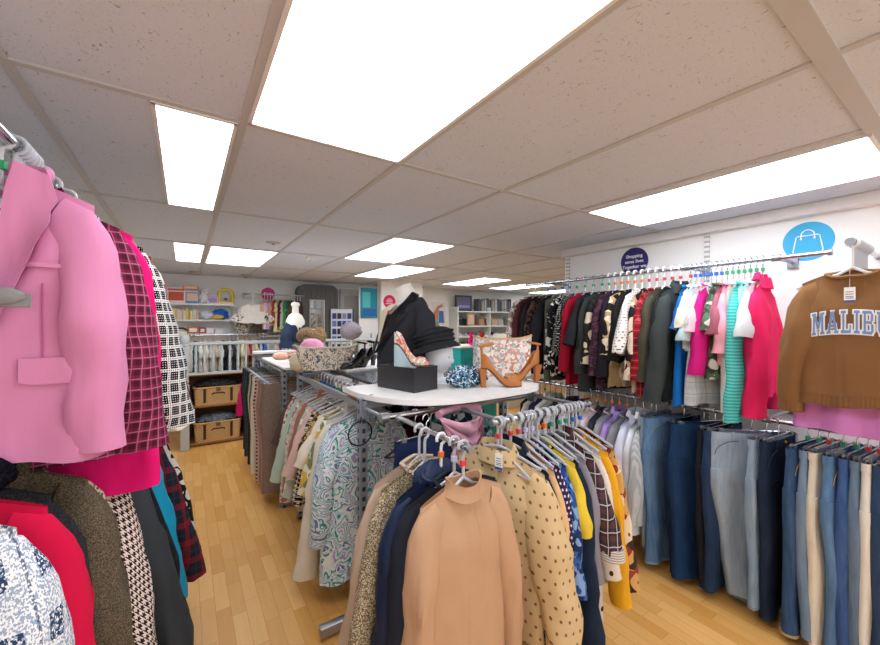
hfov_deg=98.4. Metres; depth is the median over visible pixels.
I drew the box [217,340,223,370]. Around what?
shirt
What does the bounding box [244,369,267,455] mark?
trousers
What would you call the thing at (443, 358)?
mannequin
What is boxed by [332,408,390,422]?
clothes hanger
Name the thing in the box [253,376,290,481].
trousers
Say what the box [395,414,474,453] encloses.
face out arm
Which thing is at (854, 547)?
jeans
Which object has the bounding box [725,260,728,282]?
clothes hanger
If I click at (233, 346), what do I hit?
shirt
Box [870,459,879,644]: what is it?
jeans
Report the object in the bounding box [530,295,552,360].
shirt
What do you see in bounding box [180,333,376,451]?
banister
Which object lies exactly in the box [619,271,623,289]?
clothes hanger
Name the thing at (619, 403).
clothes hanger
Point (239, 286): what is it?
wall
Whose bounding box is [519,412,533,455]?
clothes hanger
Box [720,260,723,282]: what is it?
clothes hanger
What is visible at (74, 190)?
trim
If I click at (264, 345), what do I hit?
shirt
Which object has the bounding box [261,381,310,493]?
trousers
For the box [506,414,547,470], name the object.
clothes hanger
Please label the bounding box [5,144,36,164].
clothes hanger
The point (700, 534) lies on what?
jeans
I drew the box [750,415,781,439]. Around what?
hanger
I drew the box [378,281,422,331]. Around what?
wall partition
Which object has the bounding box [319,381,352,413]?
clothes hanger
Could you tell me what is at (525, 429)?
clothes hanger
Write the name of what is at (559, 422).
clothes hanger
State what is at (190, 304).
wall shelf
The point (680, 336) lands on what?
shirt
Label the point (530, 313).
blouse
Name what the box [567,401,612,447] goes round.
clothes hanger
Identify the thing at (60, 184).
clothes hanger
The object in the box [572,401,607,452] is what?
clothes hanger
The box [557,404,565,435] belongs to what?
clothes hanger
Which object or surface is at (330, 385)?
clothes hanger
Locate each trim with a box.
[0,46,123,231]
[0,57,660,231]
[4,179,564,260]
[133,237,564,279]
[151,258,561,289]
[159,271,544,294]
[198,0,285,275]
[248,0,627,274]
[285,32,879,280]
[324,129,863,282]
[339,289,358,308]
[361,226,634,284]
[413,257,561,282]
[425,267,563,287]
[445,274,564,289]
[561,189,879,257]
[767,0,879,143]
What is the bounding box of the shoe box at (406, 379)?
[377,362,436,392]
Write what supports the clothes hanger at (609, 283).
hanging from the wall rail at (792, 260)
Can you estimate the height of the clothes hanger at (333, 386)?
0.198 m
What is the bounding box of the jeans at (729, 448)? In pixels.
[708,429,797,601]
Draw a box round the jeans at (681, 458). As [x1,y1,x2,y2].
[667,421,732,579]
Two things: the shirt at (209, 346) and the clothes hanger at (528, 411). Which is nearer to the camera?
the clothes hanger at (528, 411)
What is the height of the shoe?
0.192 m
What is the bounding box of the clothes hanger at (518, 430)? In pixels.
[514,412,553,468]
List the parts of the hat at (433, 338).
crown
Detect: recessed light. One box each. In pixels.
[150,100,237,210]
[172,242,205,262]
[205,245,278,266]
[247,0,618,163]
[343,237,455,262]
[353,264,435,278]
[442,277,511,285]
[488,283,552,289]
[527,289,564,293]
[586,134,879,226]
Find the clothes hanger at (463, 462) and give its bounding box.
[455,439,477,485]
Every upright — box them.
[566,257,569,396]
[704,233,709,420]
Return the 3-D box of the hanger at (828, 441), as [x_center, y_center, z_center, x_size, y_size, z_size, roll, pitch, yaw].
[1.906,0.569,1.860,0.361,0.132,0.022,0,0,-27]
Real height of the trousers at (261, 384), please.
0.947 m
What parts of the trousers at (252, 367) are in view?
leg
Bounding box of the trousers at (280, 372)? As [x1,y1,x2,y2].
[249,372,280,420]
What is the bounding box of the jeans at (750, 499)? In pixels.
[744,430,782,610]
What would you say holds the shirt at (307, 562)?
hanging from the clothes hanger at (331, 417)
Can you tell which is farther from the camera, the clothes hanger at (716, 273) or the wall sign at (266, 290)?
the wall sign at (266, 290)
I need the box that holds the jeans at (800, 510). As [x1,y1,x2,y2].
[795,439,836,642]
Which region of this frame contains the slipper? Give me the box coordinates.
[273,354,287,359]
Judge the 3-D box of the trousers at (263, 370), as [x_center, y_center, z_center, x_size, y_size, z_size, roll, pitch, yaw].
[-1.883,1.012,4.126,0.420,0.977,0.102,0,0,-33]
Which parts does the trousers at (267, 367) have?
leg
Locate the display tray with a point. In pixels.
(268, 351)
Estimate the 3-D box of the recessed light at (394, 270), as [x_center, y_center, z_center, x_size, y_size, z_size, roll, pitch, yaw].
[-0.670,-0.694,5.261,0.620,0.012,1.300,0,0,-34]
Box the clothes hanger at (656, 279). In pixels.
[654,267,658,289]
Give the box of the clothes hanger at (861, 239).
[846,239,862,266]
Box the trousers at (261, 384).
[258,380,296,493]
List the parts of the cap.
crown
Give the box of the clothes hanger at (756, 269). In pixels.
[754,256,759,282]
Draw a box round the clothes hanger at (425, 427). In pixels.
[413,426,429,471]
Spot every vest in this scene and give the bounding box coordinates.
[720,281,739,412]
[738,280,750,413]
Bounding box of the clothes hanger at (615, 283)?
[612,272,617,292]
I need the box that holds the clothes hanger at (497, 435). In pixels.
[460,416,541,470]
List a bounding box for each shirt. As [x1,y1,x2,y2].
[192,340,198,371]
[198,340,203,371]
[203,340,209,371]
[208,340,211,370]
[212,340,218,370]
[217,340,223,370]
[222,340,228,370]
[227,340,232,369]
[230,303,274,323]
[231,340,236,369]
[236,340,240,369]
[240,340,244,369]
[244,339,249,367]
[249,340,252,367]
[257,339,263,365]
[261,339,267,365]
[271,386,311,444]
[282,388,339,493]
[292,400,368,581]
[293,403,345,468]
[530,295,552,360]
[530,391,556,431]
[533,393,563,430]
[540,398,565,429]
[547,423,625,564]
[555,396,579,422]
[562,292,592,352]
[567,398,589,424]
[574,399,597,423]
[580,291,605,363]
[581,405,603,426]
[599,404,627,440]
[614,407,641,471]
[622,409,648,535]
[627,410,658,526]
[672,284,694,348]
[675,284,699,350]
[683,284,702,331]
[704,282,727,353]
[711,281,732,365]
[733,280,758,337]
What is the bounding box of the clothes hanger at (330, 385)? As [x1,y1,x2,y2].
[303,374,332,402]
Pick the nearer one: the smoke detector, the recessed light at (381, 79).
the recessed light at (381, 79)
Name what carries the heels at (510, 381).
on the clothes rack at (445, 394)
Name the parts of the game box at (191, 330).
picture panel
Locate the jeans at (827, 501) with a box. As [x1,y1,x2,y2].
[819,443,862,644]
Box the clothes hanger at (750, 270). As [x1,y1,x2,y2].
[748,257,752,280]
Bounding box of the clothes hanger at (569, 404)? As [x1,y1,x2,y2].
[566,403,599,454]
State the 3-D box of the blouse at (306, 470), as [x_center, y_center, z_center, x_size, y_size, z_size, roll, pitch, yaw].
[-0.544,0.864,2.394,0.695,0.695,0.111,0,0,-34]
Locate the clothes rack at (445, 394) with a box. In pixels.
[297,362,538,638]
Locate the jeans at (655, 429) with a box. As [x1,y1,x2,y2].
[641,413,691,564]
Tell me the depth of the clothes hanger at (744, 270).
2.25 m
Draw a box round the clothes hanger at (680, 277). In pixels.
[678,265,682,283]
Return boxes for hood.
[412,457,460,485]
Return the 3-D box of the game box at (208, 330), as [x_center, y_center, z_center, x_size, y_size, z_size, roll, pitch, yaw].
[-3.388,0.119,5.590,0.100,0.080,0.152,0,0,-34]
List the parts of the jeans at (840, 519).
leg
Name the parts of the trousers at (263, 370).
leg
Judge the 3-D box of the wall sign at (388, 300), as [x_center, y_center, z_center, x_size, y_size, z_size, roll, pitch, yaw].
[-0.869,-0.360,6.544,0.230,0.230,0.006,0,0,-34]
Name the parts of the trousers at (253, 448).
leg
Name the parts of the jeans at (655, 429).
leg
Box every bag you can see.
[212,309,228,319]
[233,323,251,335]
[252,323,268,332]
[289,353,306,372]
[294,343,356,370]
[472,334,531,376]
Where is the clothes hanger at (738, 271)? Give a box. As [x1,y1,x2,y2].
[737,258,740,281]
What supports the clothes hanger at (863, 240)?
hanging from the face out arm at (850, 241)
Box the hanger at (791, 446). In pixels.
[789,429,825,448]
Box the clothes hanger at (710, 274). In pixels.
[709,261,712,284]
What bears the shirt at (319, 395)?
hanging from the clothes hanger at (330, 385)
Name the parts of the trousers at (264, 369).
leg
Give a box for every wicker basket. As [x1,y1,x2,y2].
[192,382,240,405]
[192,416,241,442]
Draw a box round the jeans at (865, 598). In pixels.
[859,452,877,644]
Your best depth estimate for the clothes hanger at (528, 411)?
1.76 m
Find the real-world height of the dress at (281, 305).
0.466 m
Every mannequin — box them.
[286,302,304,344]
[389,282,416,313]
[425,347,453,383]
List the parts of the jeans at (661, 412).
leg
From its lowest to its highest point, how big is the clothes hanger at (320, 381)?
0.198 m
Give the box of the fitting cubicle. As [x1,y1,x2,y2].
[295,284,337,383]
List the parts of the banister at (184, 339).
newel post, rail, handrail, newel post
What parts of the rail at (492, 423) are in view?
rail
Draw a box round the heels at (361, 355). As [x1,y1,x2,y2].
[340,341,367,369]
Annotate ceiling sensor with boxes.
[266,241,280,244]
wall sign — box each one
[261,288,274,299]
[383,295,395,306]
[621,247,647,272]
[783,222,834,260]
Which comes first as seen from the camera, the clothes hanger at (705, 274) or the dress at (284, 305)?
the clothes hanger at (705, 274)
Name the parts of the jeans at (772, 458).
leg, leg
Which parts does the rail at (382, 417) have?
rail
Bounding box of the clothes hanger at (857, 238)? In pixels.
[796,236,870,289]
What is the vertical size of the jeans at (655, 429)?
0.924 m
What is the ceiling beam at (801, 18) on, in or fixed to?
attached to the ceiling
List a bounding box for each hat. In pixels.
[340,322,361,339]
[411,326,460,355]
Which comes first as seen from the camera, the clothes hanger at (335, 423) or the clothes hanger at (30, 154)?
the clothes hanger at (30, 154)
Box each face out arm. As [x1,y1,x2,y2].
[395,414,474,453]
[844,237,879,259]
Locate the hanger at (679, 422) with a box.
[675,405,722,423]
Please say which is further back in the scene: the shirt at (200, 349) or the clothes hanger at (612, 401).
the shirt at (200, 349)
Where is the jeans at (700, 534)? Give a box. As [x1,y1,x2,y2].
[694,421,731,588]
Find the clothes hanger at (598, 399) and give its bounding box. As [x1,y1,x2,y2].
[594,389,599,410]
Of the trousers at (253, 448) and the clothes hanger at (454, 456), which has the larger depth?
the trousers at (253, 448)
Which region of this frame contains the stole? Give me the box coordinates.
[296,327,326,341]
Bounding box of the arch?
[217,288,233,303]
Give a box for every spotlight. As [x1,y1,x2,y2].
[189,271,201,274]
[241,274,251,277]
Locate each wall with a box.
[160,273,543,378]
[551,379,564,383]
[565,205,879,446]
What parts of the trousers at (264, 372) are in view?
leg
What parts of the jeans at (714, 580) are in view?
leg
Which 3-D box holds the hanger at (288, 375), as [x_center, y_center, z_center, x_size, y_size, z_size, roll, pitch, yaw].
[-1.317,0.484,3.284,0.380,0.132,0.022,0,0,-31]
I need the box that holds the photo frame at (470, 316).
[467,313,474,325]
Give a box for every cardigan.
[44,230,161,496]
[235,381,242,415]
[385,469,495,644]
[533,436,592,538]
[574,428,631,609]
[593,408,611,435]
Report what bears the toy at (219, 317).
on the wall shelf at (190, 304)
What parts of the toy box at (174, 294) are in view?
picture panel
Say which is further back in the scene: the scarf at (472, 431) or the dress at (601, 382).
the dress at (601, 382)
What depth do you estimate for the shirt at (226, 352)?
5.14 m
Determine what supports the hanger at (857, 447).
hanging from the wall rail at (772, 418)
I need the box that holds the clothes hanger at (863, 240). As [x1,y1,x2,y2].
[849,240,864,267]
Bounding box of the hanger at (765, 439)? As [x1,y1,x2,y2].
[763,417,792,441]
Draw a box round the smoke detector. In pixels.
[306,256,315,261]
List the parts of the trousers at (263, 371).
leg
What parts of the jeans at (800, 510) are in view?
leg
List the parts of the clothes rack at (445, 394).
post, post, post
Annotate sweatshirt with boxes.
[606,413,628,449]
[777,268,879,412]
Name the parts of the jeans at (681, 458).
leg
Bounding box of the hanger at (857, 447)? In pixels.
[841,437,871,459]
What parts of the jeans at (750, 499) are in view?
leg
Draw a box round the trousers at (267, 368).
[243,368,267,455]
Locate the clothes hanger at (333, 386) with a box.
[307,375,336,405]
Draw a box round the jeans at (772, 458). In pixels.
[757,432,795,621]
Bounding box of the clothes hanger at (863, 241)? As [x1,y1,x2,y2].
[848,241,863,266]
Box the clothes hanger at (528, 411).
[524,410,559,467]
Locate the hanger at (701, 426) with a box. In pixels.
[700,407,724,428]
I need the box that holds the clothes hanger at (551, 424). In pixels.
[530,406,583,456]
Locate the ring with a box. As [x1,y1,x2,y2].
[348,417,371,445]
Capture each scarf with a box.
[435,404,483,455]
[446,364,479,387]
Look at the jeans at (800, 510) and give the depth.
1.80 m
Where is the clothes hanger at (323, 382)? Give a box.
[299,372,325,399]
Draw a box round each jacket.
[37,469,111,508]
[130,488,193,644]
[149,487,189,611]
[280,322,305,347]
[370,457,461,644]
[372,292,435,373]
[606,289,632,361]
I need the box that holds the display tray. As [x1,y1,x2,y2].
[252,350,295,353]
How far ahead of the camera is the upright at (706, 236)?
2.69 m
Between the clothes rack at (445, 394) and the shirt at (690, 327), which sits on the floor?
the clothes rack at (445, 394)
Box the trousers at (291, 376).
[255,376,295,482]
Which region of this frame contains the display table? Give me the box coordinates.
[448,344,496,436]
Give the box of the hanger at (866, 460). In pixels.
[864,441,879,464]
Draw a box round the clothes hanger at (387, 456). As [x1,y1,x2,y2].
[384,408,417,458]
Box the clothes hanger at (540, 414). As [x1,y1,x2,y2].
[534,409,567,467]
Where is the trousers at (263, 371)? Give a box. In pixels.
[246,371,278,463]
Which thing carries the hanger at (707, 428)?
hanging from the wall rail at (772, 418)
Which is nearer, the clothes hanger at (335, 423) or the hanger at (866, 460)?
the hanger at (866, 460)
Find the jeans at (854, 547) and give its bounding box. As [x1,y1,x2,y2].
[847,447,879,644]
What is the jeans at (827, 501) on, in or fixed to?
hanging from the hanger at (843, 444)
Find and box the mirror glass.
[311,301,323,328]
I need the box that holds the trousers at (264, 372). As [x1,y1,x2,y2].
[248,372,279,463]
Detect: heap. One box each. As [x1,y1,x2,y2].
[194,377,238,387]
[195,410,238,422]
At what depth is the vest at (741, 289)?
2.15 m
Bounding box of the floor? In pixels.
[168,383,807,644]
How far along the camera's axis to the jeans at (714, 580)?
2.13 m
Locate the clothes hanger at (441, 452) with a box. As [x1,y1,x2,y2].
[435,432,445,466]
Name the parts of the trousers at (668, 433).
leg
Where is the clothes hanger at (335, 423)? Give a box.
[330,409,389,425]
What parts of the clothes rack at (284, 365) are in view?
post, post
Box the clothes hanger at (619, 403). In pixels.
[618,392,620,411]
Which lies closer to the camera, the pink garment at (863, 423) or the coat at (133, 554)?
the coat at (133, 554)
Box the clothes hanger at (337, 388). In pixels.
[309,377,339,407]
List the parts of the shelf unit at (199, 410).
shelf, shelf, shelf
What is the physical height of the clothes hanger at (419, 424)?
0.228 m
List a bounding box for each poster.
[361,288,376,317]
[430,301,445,325]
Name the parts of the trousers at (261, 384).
leg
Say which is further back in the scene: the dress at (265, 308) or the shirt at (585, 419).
the dress at (265, 308)
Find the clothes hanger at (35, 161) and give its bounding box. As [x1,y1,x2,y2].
[9,150,38,165]
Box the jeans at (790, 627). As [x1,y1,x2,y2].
[780,437,826,638]
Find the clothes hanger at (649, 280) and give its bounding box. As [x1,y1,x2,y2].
[647,268,651,287]
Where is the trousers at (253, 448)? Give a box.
[250,375,287,473]
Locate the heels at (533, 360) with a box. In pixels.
[505,341,541,381]
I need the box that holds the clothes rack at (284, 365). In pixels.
[249,353,376,507]
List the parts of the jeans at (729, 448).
leg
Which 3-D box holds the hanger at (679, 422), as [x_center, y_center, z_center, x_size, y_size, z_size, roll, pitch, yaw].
[1.605,0.569,2.308,0.380,0.132,0.022,0,0,-8]
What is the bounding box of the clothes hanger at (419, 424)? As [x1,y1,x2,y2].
[407,423,423,465]
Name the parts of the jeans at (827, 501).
leg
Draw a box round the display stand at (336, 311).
[331,309,353,388]
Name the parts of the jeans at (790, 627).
leg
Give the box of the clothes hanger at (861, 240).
[845,240,862,266]
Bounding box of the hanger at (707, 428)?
[706,413,738,430]
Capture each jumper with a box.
[147,255,187,431]
[401,469,523,644]
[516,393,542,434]
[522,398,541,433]
[587,406,609,430]
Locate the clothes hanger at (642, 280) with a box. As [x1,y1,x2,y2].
[639,269,643,290]
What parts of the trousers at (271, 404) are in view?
leg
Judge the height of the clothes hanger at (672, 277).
0.228 m
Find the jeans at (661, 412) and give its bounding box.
[640,410,670,547]
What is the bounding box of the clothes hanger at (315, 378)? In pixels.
[291,371,318,394]
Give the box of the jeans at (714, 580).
[700,422,741,593]
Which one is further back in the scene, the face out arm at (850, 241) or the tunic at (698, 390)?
the tunic at (698, 390)
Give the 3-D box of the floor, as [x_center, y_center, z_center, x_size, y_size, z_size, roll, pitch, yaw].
[1.788,1.620,3.613,9.400,0.100,10.400,0,0,-34]
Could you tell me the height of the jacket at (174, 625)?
0.912 m
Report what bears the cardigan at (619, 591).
hanging from the clothes hanger at (572, 418)
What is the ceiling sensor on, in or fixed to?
attached to the ceiling
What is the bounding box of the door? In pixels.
[344,295,358,384]
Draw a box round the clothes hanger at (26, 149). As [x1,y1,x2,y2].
[0,134,30,198]
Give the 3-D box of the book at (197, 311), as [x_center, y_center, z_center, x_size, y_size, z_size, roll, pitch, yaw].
[-3.528,-0.111,5.522,0.027,0.139,0.132,0,0,-34]
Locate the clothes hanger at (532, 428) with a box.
[521,410,564,463]
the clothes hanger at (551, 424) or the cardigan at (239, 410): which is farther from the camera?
the cardigan at (239, 410)
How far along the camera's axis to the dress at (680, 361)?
2.36 m
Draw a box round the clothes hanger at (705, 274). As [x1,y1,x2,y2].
[704,262,707,283]
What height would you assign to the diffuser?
0.006 m
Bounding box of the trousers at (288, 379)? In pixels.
[258,379,295,493]
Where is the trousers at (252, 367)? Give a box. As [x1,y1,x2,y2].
[241,367,264,448]
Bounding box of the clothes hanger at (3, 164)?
[0,131,15,190]
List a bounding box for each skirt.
[394,431,452,468]
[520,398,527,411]
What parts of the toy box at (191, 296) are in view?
picture panel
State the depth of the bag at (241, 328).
5.71 m
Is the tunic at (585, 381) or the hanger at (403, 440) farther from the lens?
the tunic at (585, 381)
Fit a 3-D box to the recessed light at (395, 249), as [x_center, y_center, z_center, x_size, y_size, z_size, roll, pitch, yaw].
[-0.449,-0.694,3.751,0.620,0.012,1.206,0,0,-34]
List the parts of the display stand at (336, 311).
panel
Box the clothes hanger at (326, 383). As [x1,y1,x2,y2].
[300,373,328,400]
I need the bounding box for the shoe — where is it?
[394,331,428,367]
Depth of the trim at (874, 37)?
1.33 m
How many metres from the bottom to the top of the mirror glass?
0.960 m
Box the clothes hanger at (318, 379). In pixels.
[293,371,319,395]
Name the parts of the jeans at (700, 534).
leg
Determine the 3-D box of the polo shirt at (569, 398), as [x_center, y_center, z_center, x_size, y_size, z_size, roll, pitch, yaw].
[1.080,0.900,3.087,0.581,0.590,0.118,0,0,-35]
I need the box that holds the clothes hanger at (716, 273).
[713,261,718,282]
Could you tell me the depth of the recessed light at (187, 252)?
3.69 m
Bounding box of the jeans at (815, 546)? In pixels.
[806,441,847,644]
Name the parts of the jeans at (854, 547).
leg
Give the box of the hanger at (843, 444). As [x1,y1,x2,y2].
[826,435,859,456]
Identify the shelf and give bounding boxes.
[170,303,234,339]
[327,369,451,383]
[449,307,508,342]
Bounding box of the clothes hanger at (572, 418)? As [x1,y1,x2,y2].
[570,402,606,449]
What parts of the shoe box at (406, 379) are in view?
lid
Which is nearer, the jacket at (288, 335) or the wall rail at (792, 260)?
the wall rail at (792, 260)
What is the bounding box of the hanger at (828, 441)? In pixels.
[812,430,842,452]
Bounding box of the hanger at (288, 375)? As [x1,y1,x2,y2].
[264,375,304,384]
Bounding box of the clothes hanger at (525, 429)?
[521,411,558,464]
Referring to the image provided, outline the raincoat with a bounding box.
[152,466,187,597]
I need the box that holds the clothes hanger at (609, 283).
[607,273,610,290]
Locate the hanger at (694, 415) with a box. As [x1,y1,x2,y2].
[669,405,697,422]
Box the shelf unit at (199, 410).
[188,369,243,446]
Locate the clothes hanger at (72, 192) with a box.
[63,188,77,197]
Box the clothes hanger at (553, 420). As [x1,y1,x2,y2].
[549,406,585,460]
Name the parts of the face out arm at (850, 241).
rail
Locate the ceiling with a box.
[0,0,879,295]
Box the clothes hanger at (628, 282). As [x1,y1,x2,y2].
[625,271,630,291]
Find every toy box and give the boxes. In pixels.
[166,287,184,302]
[183,285,198,289]
[185,289,198,302]
[206,296,217,303]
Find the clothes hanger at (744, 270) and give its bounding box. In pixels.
[742,257,746,280]
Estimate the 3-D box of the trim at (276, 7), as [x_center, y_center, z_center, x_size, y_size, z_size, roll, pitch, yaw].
[-0.908,-0.697,1.655,0.026,0.006,9.560,0,0,-34]
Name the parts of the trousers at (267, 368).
leg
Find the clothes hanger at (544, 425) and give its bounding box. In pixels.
[521,407,576,459]
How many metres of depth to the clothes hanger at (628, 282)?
2.86 m
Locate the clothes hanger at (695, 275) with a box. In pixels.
[694,263,697,284]
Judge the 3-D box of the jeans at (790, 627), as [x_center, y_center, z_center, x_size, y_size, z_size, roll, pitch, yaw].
[1.861,1.063,1.929,0.441,0.925,0.102,0,0,-26]
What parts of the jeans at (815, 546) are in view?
leg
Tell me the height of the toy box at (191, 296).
0.200 m
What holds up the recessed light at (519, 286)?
in the ceiling
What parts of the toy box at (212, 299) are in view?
picture panel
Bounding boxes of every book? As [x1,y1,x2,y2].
[177,309,179,319]
[196,310,198,319]
[474,299,479,310]
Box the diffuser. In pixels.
[533,290,564,293]
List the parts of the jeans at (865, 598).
leg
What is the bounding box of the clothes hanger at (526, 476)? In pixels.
[495,415,530,479]
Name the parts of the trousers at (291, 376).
leg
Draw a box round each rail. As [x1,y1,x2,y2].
[0,121,69,194]
[189,333,267,336]
[242,293,303,296]
[260,333,279,337]
[310,371,355,385]
[362,392,536,422]
[452,391,591,426]
[525,378,872,439]
[526,249,832,288]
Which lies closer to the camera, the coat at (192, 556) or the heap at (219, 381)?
the coat at (192, 556)
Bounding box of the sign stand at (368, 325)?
[359,287,377,384]
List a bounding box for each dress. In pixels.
[163,444,201,550]
[260,299,264,323]
[262,300,267,328]
[265,300,272,329]
[268,300,272,326]
[271,300,275,323]
[273,300,282,332]
[276,387,316,451]
[277,300,281,326]
[279,300,284,328]
[279,391,318,502]
[281,394,316,510]
[282,300,286,325]
[285,300,289,323]
[288,300,292,314]
[292,398,339,506]
[297,400,343,451]
[298,301,303,317]
[308,412,407,586]
[390,405,401,412]
[406,406,429,437]
[519,296,543,373]
[524,439,573,549]
[543,294,568,375]
[544,294,564,380]
[551,293,574,368]
[558,293,584,384]
[574,426,639,592]
[575,432,621,621]
[588,290,630,388]
[599,289,630,387]
[623,288,646,392]
[630,287,653,397]
[648,286,669,357]
[669,284,689,406]
[723,281,744,422]
[741,272,782,418]
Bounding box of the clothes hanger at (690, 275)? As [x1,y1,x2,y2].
[689,264,692,284]
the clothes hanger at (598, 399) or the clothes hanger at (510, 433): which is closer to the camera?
the clothes hanger at (510, 433)
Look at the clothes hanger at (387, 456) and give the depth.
1.79 m
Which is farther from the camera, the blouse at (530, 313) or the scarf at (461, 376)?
the blouse at (530, 313)
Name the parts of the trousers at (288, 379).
leg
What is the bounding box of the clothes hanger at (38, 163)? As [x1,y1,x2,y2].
[33,154,41,166]
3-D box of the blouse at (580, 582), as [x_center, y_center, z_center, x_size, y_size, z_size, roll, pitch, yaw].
[0.430,0.833,1.770,0.109,0.573,0.600,0,0,-31]
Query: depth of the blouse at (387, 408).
2.97 m
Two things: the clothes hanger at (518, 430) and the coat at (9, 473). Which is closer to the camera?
the coat at (9, 473)
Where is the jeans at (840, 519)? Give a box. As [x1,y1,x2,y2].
[834,445,875,644]
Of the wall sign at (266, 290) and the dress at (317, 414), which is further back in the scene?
the wall sign at (266, 290)
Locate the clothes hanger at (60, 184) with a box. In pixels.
[54,176,63,187]
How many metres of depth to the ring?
1.92 m
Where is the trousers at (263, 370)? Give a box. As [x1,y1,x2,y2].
[245,370,266,464]
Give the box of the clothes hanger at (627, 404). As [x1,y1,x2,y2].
[621,393,628,417]
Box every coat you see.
[0,160,128,463]
[0,458,93,622]
[0,499,95,644]
[6,462,134,644]
[30,187,169,469]
[97,215,194,430]
[106,492,157,644]
[159,446,205,581]
[503,433,557,644]
[642,280,688,403]
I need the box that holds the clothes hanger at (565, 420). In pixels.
[542,403,598,452]
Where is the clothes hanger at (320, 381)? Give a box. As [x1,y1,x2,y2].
[296,371,322,397]
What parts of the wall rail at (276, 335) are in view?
rail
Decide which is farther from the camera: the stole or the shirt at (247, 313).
the shirt at (247, 313)
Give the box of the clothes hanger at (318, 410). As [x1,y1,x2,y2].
[316,379,347,411]
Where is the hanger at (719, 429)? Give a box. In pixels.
[714,419,788,434]
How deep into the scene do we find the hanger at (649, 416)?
2.48 m
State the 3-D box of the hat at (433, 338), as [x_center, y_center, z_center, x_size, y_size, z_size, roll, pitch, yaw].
[-0.028,0.119,2.359,0.307,0.194,0.303,0,0,-34]
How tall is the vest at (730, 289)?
0.775 m
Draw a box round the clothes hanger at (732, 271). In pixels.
[731,259,734,281]
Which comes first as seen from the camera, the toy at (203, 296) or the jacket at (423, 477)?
the jacket at (423, 477)
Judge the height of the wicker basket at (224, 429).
0.252 m
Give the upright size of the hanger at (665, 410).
0.132 m
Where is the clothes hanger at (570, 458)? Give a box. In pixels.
[527,408,573,460]
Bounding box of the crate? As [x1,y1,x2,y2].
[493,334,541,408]
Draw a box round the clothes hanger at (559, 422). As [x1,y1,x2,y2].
[533,405,592,454]
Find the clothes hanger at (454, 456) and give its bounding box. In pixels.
[435,435,460,487]
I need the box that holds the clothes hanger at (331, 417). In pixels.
[327,384,385,419]
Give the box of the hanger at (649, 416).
[646,401,688,418]
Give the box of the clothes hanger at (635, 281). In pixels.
[632,270,636,290]
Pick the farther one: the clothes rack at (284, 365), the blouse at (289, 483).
the clothes rack at (284, 365)
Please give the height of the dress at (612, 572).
0.837 m
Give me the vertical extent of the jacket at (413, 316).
0.581 m
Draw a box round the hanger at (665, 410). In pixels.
[642,404,667,416]
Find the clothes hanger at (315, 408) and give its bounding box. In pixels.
[312,378,343,409]
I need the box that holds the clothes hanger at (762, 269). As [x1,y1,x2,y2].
[756,255,764,287]
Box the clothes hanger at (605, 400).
[599,390,606,413]
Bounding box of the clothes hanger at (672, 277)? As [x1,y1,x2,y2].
[670,266,674,287]
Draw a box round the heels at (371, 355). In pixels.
[355,341,376,367]
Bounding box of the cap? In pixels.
[290,339,323,352]
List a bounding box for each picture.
[363,292,369,307]
[455,295,471,310]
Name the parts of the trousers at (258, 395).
leg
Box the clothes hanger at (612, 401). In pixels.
[606,391,613,414]
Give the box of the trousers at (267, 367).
[242,367,269,455]
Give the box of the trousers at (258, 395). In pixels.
[256,377,296,482]
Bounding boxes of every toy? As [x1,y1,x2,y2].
[199,287,209,303]
[199,311,213,318]
[211,314,223,319]
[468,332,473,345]
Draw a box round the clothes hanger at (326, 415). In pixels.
[323,382,381,416]
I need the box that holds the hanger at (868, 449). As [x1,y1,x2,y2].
[853,439,878,461]
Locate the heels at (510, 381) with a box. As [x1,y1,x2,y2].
[478,343,521,387]
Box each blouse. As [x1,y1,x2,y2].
[0,524,74,644]
[282,395,331,499]
[282,397,334,478]
[296,408,342,495]
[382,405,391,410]
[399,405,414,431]
[457,437,582,644]
[506,297,526,337]
[524,295,545,368]
[527,438,587,600]
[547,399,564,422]
[595,290,618,376]
[612,288,639,354]
[699,283,721,378]
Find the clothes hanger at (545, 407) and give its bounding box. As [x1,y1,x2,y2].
[543,407,578,462]
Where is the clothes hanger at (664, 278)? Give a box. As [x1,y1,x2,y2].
[661,266,666,288]
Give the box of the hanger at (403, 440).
[397,414,444,443]
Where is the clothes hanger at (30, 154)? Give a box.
[5,140,33,162]
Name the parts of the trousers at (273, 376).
leg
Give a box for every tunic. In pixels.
[541,435,605,644]
[574,291,617,391]
[637,287,662,384]
[683,283,720,405]
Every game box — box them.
[188,327,198,333]
[199,327,204,333]
[206,328,213,332]
[215,328,221,332]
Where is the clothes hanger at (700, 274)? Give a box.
[699,262,702,284]
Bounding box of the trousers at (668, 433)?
[664,415,700,572]
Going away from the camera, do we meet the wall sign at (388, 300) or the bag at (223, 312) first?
the bag at (223, 312)
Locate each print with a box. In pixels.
[433,304,442,319]
[439,311,443,322]
[468,315,473,323]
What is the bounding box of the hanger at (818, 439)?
[803,428,833,450]

